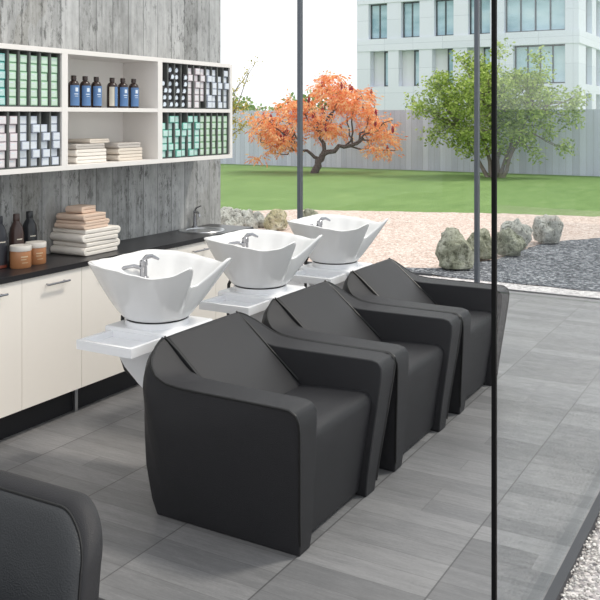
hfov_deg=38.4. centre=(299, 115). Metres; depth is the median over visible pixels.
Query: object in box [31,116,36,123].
box
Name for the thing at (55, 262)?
countertop
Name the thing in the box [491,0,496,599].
window frame
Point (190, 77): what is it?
box
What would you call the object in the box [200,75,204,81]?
box
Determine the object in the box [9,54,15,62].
box
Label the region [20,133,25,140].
box
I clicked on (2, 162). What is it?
box
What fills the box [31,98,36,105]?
box
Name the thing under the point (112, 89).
bottle
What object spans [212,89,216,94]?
box
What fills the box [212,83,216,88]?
box
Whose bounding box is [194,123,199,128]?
box
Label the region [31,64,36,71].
box
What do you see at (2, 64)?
box
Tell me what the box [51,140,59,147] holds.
box
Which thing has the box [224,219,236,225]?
rock
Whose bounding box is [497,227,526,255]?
rock
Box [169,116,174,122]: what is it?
box
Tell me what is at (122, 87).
bottle
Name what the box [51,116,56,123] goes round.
box
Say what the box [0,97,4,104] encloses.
box
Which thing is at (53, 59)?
box
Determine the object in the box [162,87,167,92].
box
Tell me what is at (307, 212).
rock
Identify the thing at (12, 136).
box
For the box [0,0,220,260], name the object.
wall
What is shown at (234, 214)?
rock
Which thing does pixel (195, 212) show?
faucet
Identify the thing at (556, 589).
trim
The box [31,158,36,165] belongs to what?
box
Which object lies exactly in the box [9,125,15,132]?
box
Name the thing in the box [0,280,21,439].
base cabinet
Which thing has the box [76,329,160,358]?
tray
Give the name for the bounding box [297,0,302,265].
window frame
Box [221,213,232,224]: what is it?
rock
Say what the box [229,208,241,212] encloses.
rock
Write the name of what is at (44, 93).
box
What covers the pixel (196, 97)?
box
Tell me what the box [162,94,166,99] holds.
box
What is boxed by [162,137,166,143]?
box
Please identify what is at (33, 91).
box
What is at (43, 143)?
box
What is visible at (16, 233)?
bottle
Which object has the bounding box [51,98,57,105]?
box
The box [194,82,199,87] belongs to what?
box
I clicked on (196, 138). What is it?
box
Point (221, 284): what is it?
base cabinet
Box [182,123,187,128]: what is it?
box
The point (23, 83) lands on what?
box
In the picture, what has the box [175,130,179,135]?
box
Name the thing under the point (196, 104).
box
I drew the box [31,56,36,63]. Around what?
box
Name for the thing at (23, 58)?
box
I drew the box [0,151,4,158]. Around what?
box
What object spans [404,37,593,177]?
tree
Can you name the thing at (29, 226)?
bottle
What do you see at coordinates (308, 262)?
trim
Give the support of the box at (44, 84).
on the box at (44, 93)
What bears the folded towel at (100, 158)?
on the wall shelf
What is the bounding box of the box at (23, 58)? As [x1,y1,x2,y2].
[20,55,26,62]
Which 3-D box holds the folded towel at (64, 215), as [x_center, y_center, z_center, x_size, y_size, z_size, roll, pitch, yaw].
[-1.359,0.619,5.353,0.224,0.039,0.204,0,0,28]
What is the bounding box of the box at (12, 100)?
[9,97,15,104]
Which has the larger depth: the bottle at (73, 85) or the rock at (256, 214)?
the rock at (256, 214)
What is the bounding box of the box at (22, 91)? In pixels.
[20,89,25,96]
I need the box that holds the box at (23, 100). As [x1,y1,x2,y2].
[20,97,26,104]
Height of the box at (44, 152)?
0.044 m
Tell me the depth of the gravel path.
3.33 m
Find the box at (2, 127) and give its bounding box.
[0,125,4,132]
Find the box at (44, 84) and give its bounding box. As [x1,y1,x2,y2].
[41,81,47,88]
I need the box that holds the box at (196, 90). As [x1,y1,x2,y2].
[194,88,198,94]
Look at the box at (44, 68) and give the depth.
4.86 m
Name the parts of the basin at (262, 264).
bowl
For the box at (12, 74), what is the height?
0.044 m
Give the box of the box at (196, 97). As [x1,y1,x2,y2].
[194,95,198,100]
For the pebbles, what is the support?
on the gravel path
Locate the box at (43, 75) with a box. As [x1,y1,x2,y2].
[41,73,46,80]
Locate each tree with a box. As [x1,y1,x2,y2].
[232,53,262,142]
[238,70,407,172]
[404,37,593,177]
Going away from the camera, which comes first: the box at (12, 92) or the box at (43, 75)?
the box at (12, 92)
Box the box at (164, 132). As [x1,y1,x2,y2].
[162,130,167,136]
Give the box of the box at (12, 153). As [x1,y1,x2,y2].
[9,150,16,158]
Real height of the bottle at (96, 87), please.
0.190 m
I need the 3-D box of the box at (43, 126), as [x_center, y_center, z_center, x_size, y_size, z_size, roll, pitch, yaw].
[-1.506,0.069,4.899,0.142,0.044,0.051,0,0,30]
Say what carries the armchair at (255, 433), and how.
on the floor
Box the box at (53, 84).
[51,82,56,89]
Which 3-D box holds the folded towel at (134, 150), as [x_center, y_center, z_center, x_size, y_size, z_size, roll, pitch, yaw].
[-1.171,0.225,5.591,0.189,0.039,0.234,0,0,30]
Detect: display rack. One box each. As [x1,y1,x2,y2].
[0,49,59,106]
[0,112,59,169]
[162,63,228,108]
[162,113,228,158]
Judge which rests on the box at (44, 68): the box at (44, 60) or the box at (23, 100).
the box at (44, 60)
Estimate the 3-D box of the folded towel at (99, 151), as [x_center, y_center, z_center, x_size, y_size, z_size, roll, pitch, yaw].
[-1.348,0.222,5.283,0.189,0.041,0.264,0,0,30]
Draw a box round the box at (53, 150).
[51,148,56,155]
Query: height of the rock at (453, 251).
0.480 m
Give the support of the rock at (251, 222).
on the gravel bed at (411, 239)
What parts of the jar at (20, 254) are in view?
lid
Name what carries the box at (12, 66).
on the box at (12, 74)
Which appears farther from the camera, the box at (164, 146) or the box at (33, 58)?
the box at (164, 146)
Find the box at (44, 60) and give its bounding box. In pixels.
[41,56,47,64]
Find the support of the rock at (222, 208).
on the gravel bed at (411, 239)
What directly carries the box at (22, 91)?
on the box at (23, 100)
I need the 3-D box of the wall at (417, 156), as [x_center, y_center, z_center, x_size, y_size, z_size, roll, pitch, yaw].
[8.948,0.925,25.622,130.000,2.250,0.250,0,0,30]
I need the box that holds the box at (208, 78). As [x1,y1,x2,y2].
[206,76,211,81]
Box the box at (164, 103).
[162,101,166,106]
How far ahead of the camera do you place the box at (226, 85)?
6.39 m
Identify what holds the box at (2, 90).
on the box at (2, 99)
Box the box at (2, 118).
[0,116,5,123]
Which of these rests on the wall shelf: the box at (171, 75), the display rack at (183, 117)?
the display rack at (183, 117)
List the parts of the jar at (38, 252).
lid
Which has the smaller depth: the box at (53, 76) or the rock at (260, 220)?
the box at (53, 76)
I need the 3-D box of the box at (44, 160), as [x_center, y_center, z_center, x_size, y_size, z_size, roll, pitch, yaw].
[-1.495,0.256,4.892,0.142,0.044,0.051,0,0,30]
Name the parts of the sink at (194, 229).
bowl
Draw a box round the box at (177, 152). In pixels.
[175,150,180,156]
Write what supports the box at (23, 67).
on the box at (23, 75)
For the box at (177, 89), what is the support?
on the box
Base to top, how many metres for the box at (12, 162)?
0.044 m
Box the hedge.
[232,90,335,110]
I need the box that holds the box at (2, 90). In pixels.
[0,88,4,95]
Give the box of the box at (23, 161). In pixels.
[20,158,26,166]
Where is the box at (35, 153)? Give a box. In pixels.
[31,149,39,157]
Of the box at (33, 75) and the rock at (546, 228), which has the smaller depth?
the box at (33, 75)
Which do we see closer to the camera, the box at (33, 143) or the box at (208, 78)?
the box at (33, 143)
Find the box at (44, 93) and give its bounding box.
[41,90,47,97]
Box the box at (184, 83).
[182,81,187,86]
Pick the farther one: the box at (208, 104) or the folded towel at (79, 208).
the box at (208, 104)
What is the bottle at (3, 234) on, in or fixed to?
on the countertop
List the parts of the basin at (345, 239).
bowl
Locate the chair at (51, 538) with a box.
[0,470,104,599]
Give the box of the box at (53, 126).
[51,124,56,131]
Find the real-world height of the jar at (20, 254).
0.124 m
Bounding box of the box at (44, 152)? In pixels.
[41,149,49,156]
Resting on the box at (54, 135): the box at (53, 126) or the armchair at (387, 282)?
the box at (53, 126)
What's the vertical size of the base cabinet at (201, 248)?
0.869 m
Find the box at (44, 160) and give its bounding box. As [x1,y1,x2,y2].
[41,157,48,164]
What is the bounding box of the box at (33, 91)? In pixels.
[31,89,36,96]
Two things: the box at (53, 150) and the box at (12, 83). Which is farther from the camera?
the box at (53, 150)
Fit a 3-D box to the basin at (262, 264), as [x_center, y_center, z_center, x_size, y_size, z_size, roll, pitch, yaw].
[-0.243,1.220,4.988,0.622,1.059,0.686,0,0,30]
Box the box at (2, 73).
[0,71,4,78]
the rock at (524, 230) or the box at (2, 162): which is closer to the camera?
the box at (2, 162)
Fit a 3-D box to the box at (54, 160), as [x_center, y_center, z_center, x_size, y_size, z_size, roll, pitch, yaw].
[-1.457,0.256,4.959,0.142,0.044,0.051,0,0,30]
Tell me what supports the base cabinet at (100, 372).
on the floor
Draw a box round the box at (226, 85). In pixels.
[224,83,228,88]
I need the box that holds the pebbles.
[561,512,599,599]
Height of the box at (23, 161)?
0.044 m
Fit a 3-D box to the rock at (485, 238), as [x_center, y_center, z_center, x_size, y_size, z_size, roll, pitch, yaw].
[2.244,1.572,10.636,0.398,0.380,0.339,0,0,18]
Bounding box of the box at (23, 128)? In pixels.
[20,124,26,132]
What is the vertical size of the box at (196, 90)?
0.044 m
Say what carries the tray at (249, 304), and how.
on the basin at (262, 264)
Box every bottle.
[0,216,7,268]
[9,213,23,264]
[22,211,36,243]
[68,75,78,106]
[79,76,90,107]
[91,77,101,107]
[107,78,117,107]
[118,78,127,107]
[128,79,138,107]
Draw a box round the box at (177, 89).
[175,87,179,93]
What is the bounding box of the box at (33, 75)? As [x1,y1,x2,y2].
[31,72,36,80]
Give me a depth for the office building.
59.47 m
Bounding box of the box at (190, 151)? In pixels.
[188,149,193,155]
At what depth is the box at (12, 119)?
4.66 m
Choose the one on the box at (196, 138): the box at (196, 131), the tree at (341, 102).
the box at (196, 131)
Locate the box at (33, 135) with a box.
[31,133,36,140]
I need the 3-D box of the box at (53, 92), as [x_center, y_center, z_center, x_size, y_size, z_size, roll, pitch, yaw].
[-1.466,-0.127,4.963,0.142,0.044,0.051,0,0,30]
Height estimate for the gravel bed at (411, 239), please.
0.017 m
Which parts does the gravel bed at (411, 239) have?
gravel strip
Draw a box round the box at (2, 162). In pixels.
[0,159,4,167]
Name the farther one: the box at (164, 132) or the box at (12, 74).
the box at (164, 132)
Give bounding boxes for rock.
[221,207,232,210]
[221,209,230,215]
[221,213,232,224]
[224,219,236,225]
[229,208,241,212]
[230,212,241,217]
[232,215,243,225]
[240,209,252,215]
[243,213,254,220]
[244,218,257,228]
[252,211,263,218]
[255,215,264,227]
[263,209,287,230]
[303,208,317,216]
[435,227,473,269]
[467,228,497,259]
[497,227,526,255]
[500,218,532,246]
[532,214,563,243]
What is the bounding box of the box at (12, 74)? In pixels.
[9,71,15,79]
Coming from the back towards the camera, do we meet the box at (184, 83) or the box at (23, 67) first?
the box at (184, 83)
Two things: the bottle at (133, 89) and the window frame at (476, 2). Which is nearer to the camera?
the bottle at (133, 89)
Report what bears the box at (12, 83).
on the box at (12, 92)
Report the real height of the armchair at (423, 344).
0.772 m
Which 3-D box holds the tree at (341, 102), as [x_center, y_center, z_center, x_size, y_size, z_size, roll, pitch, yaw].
[0.714,0.150,26.944,5.292,3.456,2.878,0,0,5]
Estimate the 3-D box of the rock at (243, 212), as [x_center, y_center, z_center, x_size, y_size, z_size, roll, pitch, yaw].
[-0.893,1.665,14.409,0.243,0.230,0.270,0,0,11]
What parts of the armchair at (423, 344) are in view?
backrest, armrest, armrest, seat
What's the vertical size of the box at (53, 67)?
0.044 m
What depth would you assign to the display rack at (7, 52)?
4.76 m
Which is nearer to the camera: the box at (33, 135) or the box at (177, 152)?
the box at (33, 135)
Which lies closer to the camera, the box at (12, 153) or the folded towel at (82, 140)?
the box at (12, 153)
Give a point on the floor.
(423, 532)
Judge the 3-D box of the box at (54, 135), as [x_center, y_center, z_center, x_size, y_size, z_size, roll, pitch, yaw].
[-1.449,0.116,4.953,0.142,0.044,0.051,0,0,30]
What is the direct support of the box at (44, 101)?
on the display rack at (7, 52)
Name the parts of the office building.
pane, pane, pane, pane, pane, pane, pane, pane, pane, pane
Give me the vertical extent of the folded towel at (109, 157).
0.039 m
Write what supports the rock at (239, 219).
on the gravel bed at (411, 239)
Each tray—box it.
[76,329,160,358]
[199,294,270,315]
[290,269,346,283]
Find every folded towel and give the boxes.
[50,225,120,242]
[50,238,119,255]
[54,218,109,229]
[56,211,105,220]
[65,204,95,213]
[68,138,108,142]
[68,143,104,148]
[68,148,105,156]
[68,155,105,163]
[104,142,139,147]
[106,147,141,154]
[106,154,141,160]
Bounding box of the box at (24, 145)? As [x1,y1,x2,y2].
[20,141,28,149]
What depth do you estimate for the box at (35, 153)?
4.78 m
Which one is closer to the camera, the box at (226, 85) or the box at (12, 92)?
the box at (12, 92)
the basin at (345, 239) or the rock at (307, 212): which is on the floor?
the basin at (345, 239)
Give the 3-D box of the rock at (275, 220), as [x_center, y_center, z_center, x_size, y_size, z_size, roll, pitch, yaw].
[-0.387,1.615,13.483,0.400,0.330,0.360,0,0,18]
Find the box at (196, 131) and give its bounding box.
[194,129,198,135]
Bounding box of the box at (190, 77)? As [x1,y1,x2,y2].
[188,75,192,80]
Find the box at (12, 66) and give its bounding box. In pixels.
[9,62,15,70]
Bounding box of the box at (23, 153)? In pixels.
[20,150,26,157]
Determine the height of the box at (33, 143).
0.044 m
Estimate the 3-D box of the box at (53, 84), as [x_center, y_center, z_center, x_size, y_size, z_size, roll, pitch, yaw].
[-1.468,-0.174,4.965,0.142,0.044,0.051,0,0,30]
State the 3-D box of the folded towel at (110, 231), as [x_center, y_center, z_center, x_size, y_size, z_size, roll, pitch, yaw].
[-1.344,0.731,5.402,0.284,0.077,0.335,0,0,31]
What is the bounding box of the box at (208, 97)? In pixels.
[206,95,211,100]
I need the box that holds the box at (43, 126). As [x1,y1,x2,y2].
[41,124,46,131]
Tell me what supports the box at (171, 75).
on the box
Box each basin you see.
[76,249,231,387]
[199,229,322,321]
[287,214,387,288]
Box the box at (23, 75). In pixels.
[20,72,26,79]
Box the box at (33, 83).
[31,81,36,88]
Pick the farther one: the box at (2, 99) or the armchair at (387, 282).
the armchair at (387, 282)
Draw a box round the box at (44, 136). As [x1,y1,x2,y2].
[41,132,49,140]
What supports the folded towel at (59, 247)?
on the countertop
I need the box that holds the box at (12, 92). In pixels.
[9,88,15,96]
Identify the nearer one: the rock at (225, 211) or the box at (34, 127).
the box at (34, 127)
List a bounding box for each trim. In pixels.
[303,261,431,275]
[508,289,599,299]
[543,492,599,599]
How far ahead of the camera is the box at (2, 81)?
4.61 m
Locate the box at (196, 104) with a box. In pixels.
[194,101,198,107]
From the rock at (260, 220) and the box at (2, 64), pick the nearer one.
the box at (2, 64)
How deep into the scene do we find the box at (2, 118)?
4.60 m
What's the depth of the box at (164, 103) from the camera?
5.77 m
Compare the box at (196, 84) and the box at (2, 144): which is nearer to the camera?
the box at (2, 144)
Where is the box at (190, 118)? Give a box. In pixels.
[188,116,192,121]
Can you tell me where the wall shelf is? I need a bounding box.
[0,43,231,174]
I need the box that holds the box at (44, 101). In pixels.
[41,98,47,105]
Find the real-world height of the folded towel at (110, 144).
0.033 m
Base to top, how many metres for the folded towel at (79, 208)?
0.043 m
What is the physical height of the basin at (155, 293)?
1.059 m
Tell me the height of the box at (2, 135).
0.044 m
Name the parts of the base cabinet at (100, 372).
leg, door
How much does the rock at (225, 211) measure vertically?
0.230 m
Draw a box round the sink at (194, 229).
[178,205,224,232]
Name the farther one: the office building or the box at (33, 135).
the office building
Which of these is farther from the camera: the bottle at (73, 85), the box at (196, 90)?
the box at (196, 90)
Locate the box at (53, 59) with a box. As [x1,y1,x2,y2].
[51,57,56,64]
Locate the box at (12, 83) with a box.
[9,80,15,87]
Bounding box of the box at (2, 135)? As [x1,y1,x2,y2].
[0,133,5,141]
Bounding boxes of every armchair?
[143,311,395,555]
[261,280,461,471]
[342,258,509,413]
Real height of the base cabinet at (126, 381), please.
0.869 m
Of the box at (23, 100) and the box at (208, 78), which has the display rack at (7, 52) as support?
the box at (23, 100)
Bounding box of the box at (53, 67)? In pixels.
[51,65,56,72]
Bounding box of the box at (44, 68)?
[41,65,47,72]
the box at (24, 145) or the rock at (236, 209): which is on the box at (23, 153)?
the box at (24, 145)
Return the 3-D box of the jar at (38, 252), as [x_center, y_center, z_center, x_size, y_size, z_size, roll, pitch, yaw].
[-1.525,0.788,4.975,0.120,0.124,0.120,0,0,30]
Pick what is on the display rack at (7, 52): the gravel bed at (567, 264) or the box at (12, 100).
the box at (12, 100)
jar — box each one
[9,244,31,268]
[25,240,46,264]
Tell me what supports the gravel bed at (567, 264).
on the gravel bed at (411, 239)
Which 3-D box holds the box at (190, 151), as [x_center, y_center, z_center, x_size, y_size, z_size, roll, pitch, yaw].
[-0.817,0.256,6.054,0.142,0.044,0.051,0,0,30]
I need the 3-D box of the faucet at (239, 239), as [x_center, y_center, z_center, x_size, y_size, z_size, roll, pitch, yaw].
[-0.359,0.786,5.206,0.156,0.158,0.168,0,0,30]
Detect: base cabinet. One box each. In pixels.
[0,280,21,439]
[7,268,80,436]
[68,266,123,411]
[119,247,176,390]
[177,241,215,319]
[216,272,233,318]
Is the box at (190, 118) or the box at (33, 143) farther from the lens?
the box at (190, 118)
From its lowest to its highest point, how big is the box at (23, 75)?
0.044 m
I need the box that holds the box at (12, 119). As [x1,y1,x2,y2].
[9,116,16,123]
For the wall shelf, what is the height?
0.701 m
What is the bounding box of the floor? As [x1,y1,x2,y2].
[0,270,599,599]
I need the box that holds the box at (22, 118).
[20,116,25,123]
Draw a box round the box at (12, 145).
[9,142,16,149]
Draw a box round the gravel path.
[562,524,599,599]
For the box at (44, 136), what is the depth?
4.84 m
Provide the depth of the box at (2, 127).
4.61 m
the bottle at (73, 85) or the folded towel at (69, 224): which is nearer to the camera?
the bottle at (73, 85)
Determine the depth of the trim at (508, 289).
8.42 m
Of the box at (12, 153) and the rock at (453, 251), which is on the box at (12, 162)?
the box at (12, 153)
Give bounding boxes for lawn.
[221,164,599,216]
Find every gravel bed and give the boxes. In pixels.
[253,209,599,297]
[405,238,599,291]
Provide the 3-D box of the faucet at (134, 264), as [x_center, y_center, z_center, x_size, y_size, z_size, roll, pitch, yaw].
[-0.827,0.786,4.390,0.156,0.158,0.168,0,0,30]
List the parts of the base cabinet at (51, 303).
door, handle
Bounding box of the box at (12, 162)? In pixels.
[9,159,15,166]
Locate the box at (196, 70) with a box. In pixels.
[194,68,199,74]
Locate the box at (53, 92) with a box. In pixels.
[51,90,56,97]
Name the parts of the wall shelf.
shelf, panel, shelf, panel, panel, shelf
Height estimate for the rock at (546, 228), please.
0.400 m
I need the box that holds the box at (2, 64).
[0,62,4,69]
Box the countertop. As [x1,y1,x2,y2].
[0,224,252,284]
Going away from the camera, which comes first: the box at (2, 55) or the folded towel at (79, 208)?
the box at (2, 55)
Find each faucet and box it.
[121,254,158,277]
[192,205,200,226]
[228,233,257,247]
[310,217,330,226]
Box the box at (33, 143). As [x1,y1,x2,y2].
[31,141,36,148]
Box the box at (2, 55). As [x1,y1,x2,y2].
[0,53,4,61]
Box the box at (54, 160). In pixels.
[51,157,58,164]
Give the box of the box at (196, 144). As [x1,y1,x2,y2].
[194,142,198,148]
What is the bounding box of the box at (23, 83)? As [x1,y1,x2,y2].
[20,80,26,88]
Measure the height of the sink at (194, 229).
0.274 m
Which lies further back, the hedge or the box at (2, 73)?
the hedge
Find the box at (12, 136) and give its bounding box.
[9,133,16,141]
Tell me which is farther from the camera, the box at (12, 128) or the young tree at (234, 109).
the young tree at (234, 109)
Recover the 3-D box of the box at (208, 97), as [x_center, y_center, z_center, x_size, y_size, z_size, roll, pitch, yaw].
[-0.709,-0.127,6.241,0.142,0.044,0.051,0,0,30]
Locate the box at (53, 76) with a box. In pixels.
[51,74,56,81]
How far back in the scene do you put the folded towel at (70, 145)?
5.23 m
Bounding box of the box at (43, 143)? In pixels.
[41,141,46,148]
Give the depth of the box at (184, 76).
5.96 m
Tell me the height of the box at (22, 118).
0.044 m
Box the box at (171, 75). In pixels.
[169,73,174,79]
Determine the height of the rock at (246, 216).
0.221 m
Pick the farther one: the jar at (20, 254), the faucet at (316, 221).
the faucet at (316, 221)
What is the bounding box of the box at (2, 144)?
[0,142,5,150]
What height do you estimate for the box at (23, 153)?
0.044 m
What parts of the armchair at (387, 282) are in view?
backrest, armrest, armrest, seat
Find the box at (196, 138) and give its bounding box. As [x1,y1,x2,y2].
[194,136,198,141]
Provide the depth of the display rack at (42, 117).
4.76 m
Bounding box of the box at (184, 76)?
[182,74,187,80]
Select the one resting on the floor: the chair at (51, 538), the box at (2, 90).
the chair at (51, 538)
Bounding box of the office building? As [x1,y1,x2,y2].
[357,0,599,109]
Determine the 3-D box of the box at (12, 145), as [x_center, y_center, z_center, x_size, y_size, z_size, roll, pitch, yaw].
[-1.609,0.162,4.695,0.142,0.044,0.051,0,0,30]
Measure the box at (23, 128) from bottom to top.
0.044 m
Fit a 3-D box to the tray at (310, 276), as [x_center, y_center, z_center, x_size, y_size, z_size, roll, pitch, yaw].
[0.111,1.049,5.611,0.327,0.042,0.238,0,0,30]
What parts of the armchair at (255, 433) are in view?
armrest, backrest, armrest, seat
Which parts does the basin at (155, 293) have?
bowl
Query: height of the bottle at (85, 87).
0.190 m
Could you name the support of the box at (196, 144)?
on the box
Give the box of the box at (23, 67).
[20,63,26,71]
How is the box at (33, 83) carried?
on the box at (33, 91)
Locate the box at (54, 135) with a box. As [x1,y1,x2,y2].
[51,132,59,139]
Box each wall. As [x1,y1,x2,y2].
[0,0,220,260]
[221,109,599,175]
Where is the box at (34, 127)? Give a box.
[31,124,39,131]
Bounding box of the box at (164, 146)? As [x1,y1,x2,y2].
[162,144,166,150]
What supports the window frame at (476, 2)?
on the floor
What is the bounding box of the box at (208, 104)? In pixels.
[206,102,211,107]
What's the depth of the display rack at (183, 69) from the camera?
6.05 m
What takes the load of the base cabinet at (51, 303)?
on the floor
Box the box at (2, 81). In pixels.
[0,79,4,87]
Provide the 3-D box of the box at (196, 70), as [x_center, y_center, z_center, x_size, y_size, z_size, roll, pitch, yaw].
[-0.781,-0.314,6.116,0.142,0.044,0.051,0,0,30]
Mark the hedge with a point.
(251, 107)
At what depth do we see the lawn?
20.69 m

